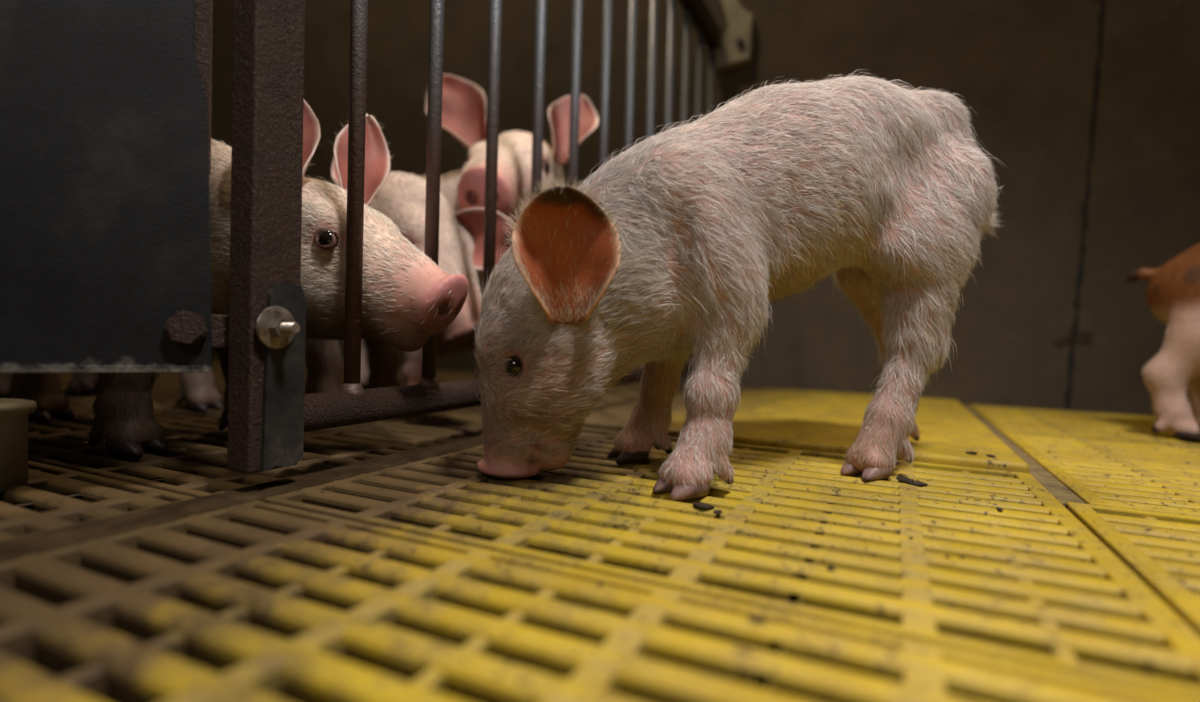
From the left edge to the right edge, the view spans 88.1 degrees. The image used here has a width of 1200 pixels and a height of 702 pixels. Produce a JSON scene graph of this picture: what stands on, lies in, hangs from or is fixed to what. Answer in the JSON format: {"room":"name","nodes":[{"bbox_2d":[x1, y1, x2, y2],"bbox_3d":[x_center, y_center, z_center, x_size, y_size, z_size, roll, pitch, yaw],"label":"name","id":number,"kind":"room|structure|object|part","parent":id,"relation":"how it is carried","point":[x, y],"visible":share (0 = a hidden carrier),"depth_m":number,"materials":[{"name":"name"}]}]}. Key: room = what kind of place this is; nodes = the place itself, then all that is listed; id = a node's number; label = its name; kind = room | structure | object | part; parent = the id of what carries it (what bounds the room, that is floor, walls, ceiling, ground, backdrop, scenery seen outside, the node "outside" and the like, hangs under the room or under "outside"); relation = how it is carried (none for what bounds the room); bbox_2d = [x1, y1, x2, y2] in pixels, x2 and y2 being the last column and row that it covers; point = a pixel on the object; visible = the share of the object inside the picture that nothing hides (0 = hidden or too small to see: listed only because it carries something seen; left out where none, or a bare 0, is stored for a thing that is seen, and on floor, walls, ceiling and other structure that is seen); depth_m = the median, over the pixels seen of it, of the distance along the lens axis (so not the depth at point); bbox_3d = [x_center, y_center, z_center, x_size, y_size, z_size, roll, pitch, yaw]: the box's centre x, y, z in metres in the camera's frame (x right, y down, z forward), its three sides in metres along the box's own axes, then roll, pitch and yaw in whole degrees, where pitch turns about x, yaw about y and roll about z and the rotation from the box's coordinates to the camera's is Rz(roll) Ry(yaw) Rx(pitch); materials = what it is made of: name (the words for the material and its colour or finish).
{"room":"farm building","nodes":[
{"label":"farm building","id":0,"kind":"room"},
{"bbox_2d":[0,359,1199,701],"bbox_3d":[-0.017,0.203,0.099,4.500,0.208,2.560,2,2,25],"label":"floor","id":1,"kind":"structure","parent":0,"point":[176,574],"depth_m":0.30,"materials":[{"name":"yellow plastic"}]},
{"bbox_2d":[0,398,36,492],"bbox_3d":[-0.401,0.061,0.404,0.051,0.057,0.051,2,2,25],"label":"bucket","id":2,"kind":"object","parent":1,"relation":"on","point":[14,412],"visible":1,"depth_m":0.40,"materials":[{"name":"grey plastic"}]},
{"bbox_2d":[0,373,99,397],"bbox_3d":[-0.918,-0.105,0.914,0.535,0.327,0.179,2,2,19],"label":"piglet","id":3,"kind":"object","parent":1,"relation":"on","point":[80,383],"visible":0.12,"depth_m":0.89,"materials":[{"name":"grey"}]},
{"bbox_3d":[-0.589,0.101,0.251,0.499,0.030,0.545,2,2,25],"label":"slatted panel","id":4,"kind":"part","parent":1,"relation":"part of","materials":[{"name":"yellow plastic"}]},
{"bbox_3d":[-1.310,0.059,1.066,0.496,0.030,0.800,2,2,25],"label":"slatted panel","id":5,"kind":"part","parent":1,"relation":"part of","materials":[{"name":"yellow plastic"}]},
{"bbox_3d":[-0.858,0.078,0.852,0.496,0.030,0.800,2,2,25],"label":"slatted panel","id":6,"kind":"part","parent":1,"relation":"part of","materials":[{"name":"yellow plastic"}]},
{"bbox_2d":[10,100,467,455],"bbox_3d":[-0.403,-0.078,0.568,0.602,0.322,0.184,2,2,16],"label":"piglet","id":7,"kind":"object","parent":1,"relation":"on","point":[408,299],"visible":0.27,"depth_m":0.51,"materials":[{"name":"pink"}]},
{"bbox_3d":[-1.018,0.052,1.680,0.496,0.030,0.552,2,2,25],"label":"slatted panel","id":8,"kind":"part","parent":1,"relation":"part of","materials":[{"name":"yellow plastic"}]},
{"bbox_3d":[-0.352,0.095,0.749,0.499,0.030,0.551,2,2,25],"label":"slatted panel","id":9,"kind":"part","parent":1,"relation":"part of","materials":[{"name":"yellow plastic"}]},
{"bbox_3d":[-0.566,0.070,1.466,0.496,0.030,0.552,2,2,25],"label":"slatted panel","id":10,"kind":"part","parent":1,"relation":"part of","materials":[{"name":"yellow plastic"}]},
{"bbox_2d":[176,158,512,410],"bbox_3d":[-0.344,-0.082,0.772,0.531,0.323,0.178,2,2,24],"label":"piglet","id":11,"kind":"object","parent":1,"relation":"on","point":[402,198],"visible":0.2,"depth_m":0.70,"materials":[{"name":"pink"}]},
{"bbox_2d":[343,74,598,388],"bbox_3d":[-0.263,-0.164,1.004,0.233,0.490,0.641,0,2,-41],"label":"piglet","id":12,"kind":"object","parent":1,"relation":"on","point":[464,115],"visible":0.25,"depth_m":0.86,"materials":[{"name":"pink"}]},
{"bbox_3d":[-0.114,0.089,1.251,0.499,0.030,0.552,2,2,25],"label":"slatted panel","id":13,"kind":"part","parent":1,"relation":"part of","materials":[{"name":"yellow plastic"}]},
{"bbox_3d":[-0.127,0.120,0.040,0.478,0.030,0.560,2,2,25],"label":"slatted panel","id":14,"kind":"part","parent":1,"relation":"part of","materials":[{"name":"yellow plastic"}]},
{"bbox_2d":[321,395,1117,665],"bbox_3d":[0.400,0.102,0.568,0.960,0.014,1.031,2,2,25],"label":"crumbs","id":15,"kind":"object","parent":1,"relation":"on","point":[902,479],"visible":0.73,"depth_m":0.40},
{"bbox_3d":[0.079,0.115,0.472,0.478,0.030,0.391,2,2,25],"label":"slatted panel","id":16,"kind":"part","parent":1,"relation":"part of","materials":[{"name":"yellow plastic"}]},
{"bbox_2d":[472,69,1006,499],"bbox_3d":[0.152,-0.071,0.526,0.516,0.350,0.182,1,2,-20],"label":"piglet","id":17,"kind":"object","parent":1,"relation":"on","point":[677,246],"visible":1,"depth_m":0.45,"materials":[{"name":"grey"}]},
{"bbox_3d":[0.314,0.106,0.967,0.478,0.038,0.698,2,2,25],"label":"solid panel","id":18,"kind":"part","parent":1,"relation":"part of","materials":[{"name":"yellow plastic"}]},
{"bbox_3d":[0.829,0.126,0.903,0.469,0.030,0.372,2,2,25],"label":"slatted panel","id":19,"kind":"part","parent":1,"relation":"part of","materials":[{"name":"yellow plastic"}]},
{"bbox_3d":[0.656,0.131,0.539,0.469,0.030,0.426,2,2,25],"label":"slatted panel","id":20,"kind":"part","parent":1,"relation":"part of","materials":[{"name":"yellow plastic"}]},
{"bbox_3d":[0.373,0.137,-0.037,0.484,0.030,0.850,2,2,25],"label":"slatted panel","id":21,"kind":"part","parent":1,"relation":"part of","materials":[{"name":"yellow plastic"}]},
{"bbox_2d":[1123,243,1199,441],"bbox_3d":[0.923,-0.040,0.714,0.495,0.318,0.166,3,2,34],"label":"piglet","id":22,"kind":"object","parent":1,"relation":"on","point":[1173,290],"visible":1,"depth_m":0.78},
{"bbox_2d":[211,0,1199,416],"bbox_3d":[0.594,-1.006,1.278,4.500,2.600,0.120,2,2,25],"label":"wall","id":23,"kind":"structure","parent":0,"point":[1025,69],"depth_m":1.17,"materials":[{"name":"concrete"}]},
{"bbox_2d":[714,0,754,71],"bbox_3d":[0.287,-0.726,1.342,0.090,0.219,0.034,2,2,25],"label":"wall bracket","id":24,"kind":"object","parent":23,"relation":"attached to","point":[737,46],"visible":1,"depth_m":1.33,"materials":[{"name":"metal"}]},
{"bbox_2d":[227,0,720,473],"bbox_3d":[0.025,-0.519,0.868,0.046,1.186,1.080,2,2,25],"label":"gate","id":25,"kind":"object","parent":24,"relation":"attached to","point":[270,412],"visible":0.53,"depth_m":0.42,"materials":[{"name":"grey metal"}]},
{"bbox_2d":[0,0,228,372],"bbox_3d":[-0.420,-0.289,0.310,0.410,0.600,0.020,1,2,-27],"label":"metal panel","id":26,"kind":"object","parent":25,"relation":"attached to","point":[106,105],"visible":1,"depth_m":0.38,"materials":[{"name":"metal"}]},
{"bbox_3d":[-0.209,-0.514,0.402,0.024,1.186,0.036,2,2,25],"label":"post","id":27,"kind":"part","parent":25,"relation":"part of","materials":[{"name":"metal"}]},
{"bbox_2d":[256,306,294,348],"bbox_3d":[-0.211,-0.015,0.404,0.003,0.028,0.028,2,2,25],"label":"bolt","id":28,"kind":"object","parent":25,"relation":"in","point":[271,321],"depth_m":0.40,"materials":[{"name":"silver metal"}]},
{"bbox_3d":[-0.211,0.016,0.414,0.003,0.124,0.030,2,2,25],"label":"wear plate","id":29,"kind":"part","parent":25,"relation":"part of","materials":[{"name":"metal"}]},
{"bbox_3d":[-0.201,-0.015,0.399,0.014,0.008,0.008,2,2,25],"label":"threaded rod","id":30,"kind":"part","parent":25,"relation":"part of","materials":[{"name":"silver metal"}]},
{"bbox_3d":[0.007,0.039,0.903,0.027,0.027,1.044,2,2,25],"label":"rail","id":31,"kind":"part","parent":25,"relation":"part of","materials":[{"name":"metal"}]},
{"bbox_3d":[0.025,-0.667,0.872,0.028,0.040,1.050,2,2,25],"label":"rail","id":32,"kind":"part","parent":25,"relation":"part of","materials":[{"name":"metal"}]},
{"bbox_2d":[1053,0,1100,346],"bbox_3d":[0.864,-0.330,1.091,0.086,0.649,0.005,2,2,25],"label":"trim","id":33,"kind":"structure","parent":23,"relation":"attached to","point":[1083,339],"depth_m":1.10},
{"bbox_2d":[1064,0,1104,410],"bbox_3d":[0.878,-0.540,1.093,0.051,1.295,0.022,2,2,25],"label":"pole","id":34,"kind":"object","parent":23,"relation":"attached to","point":[1068,391],"depth_m":1.09,"materials":[{"name":"black metal"}]}
]}

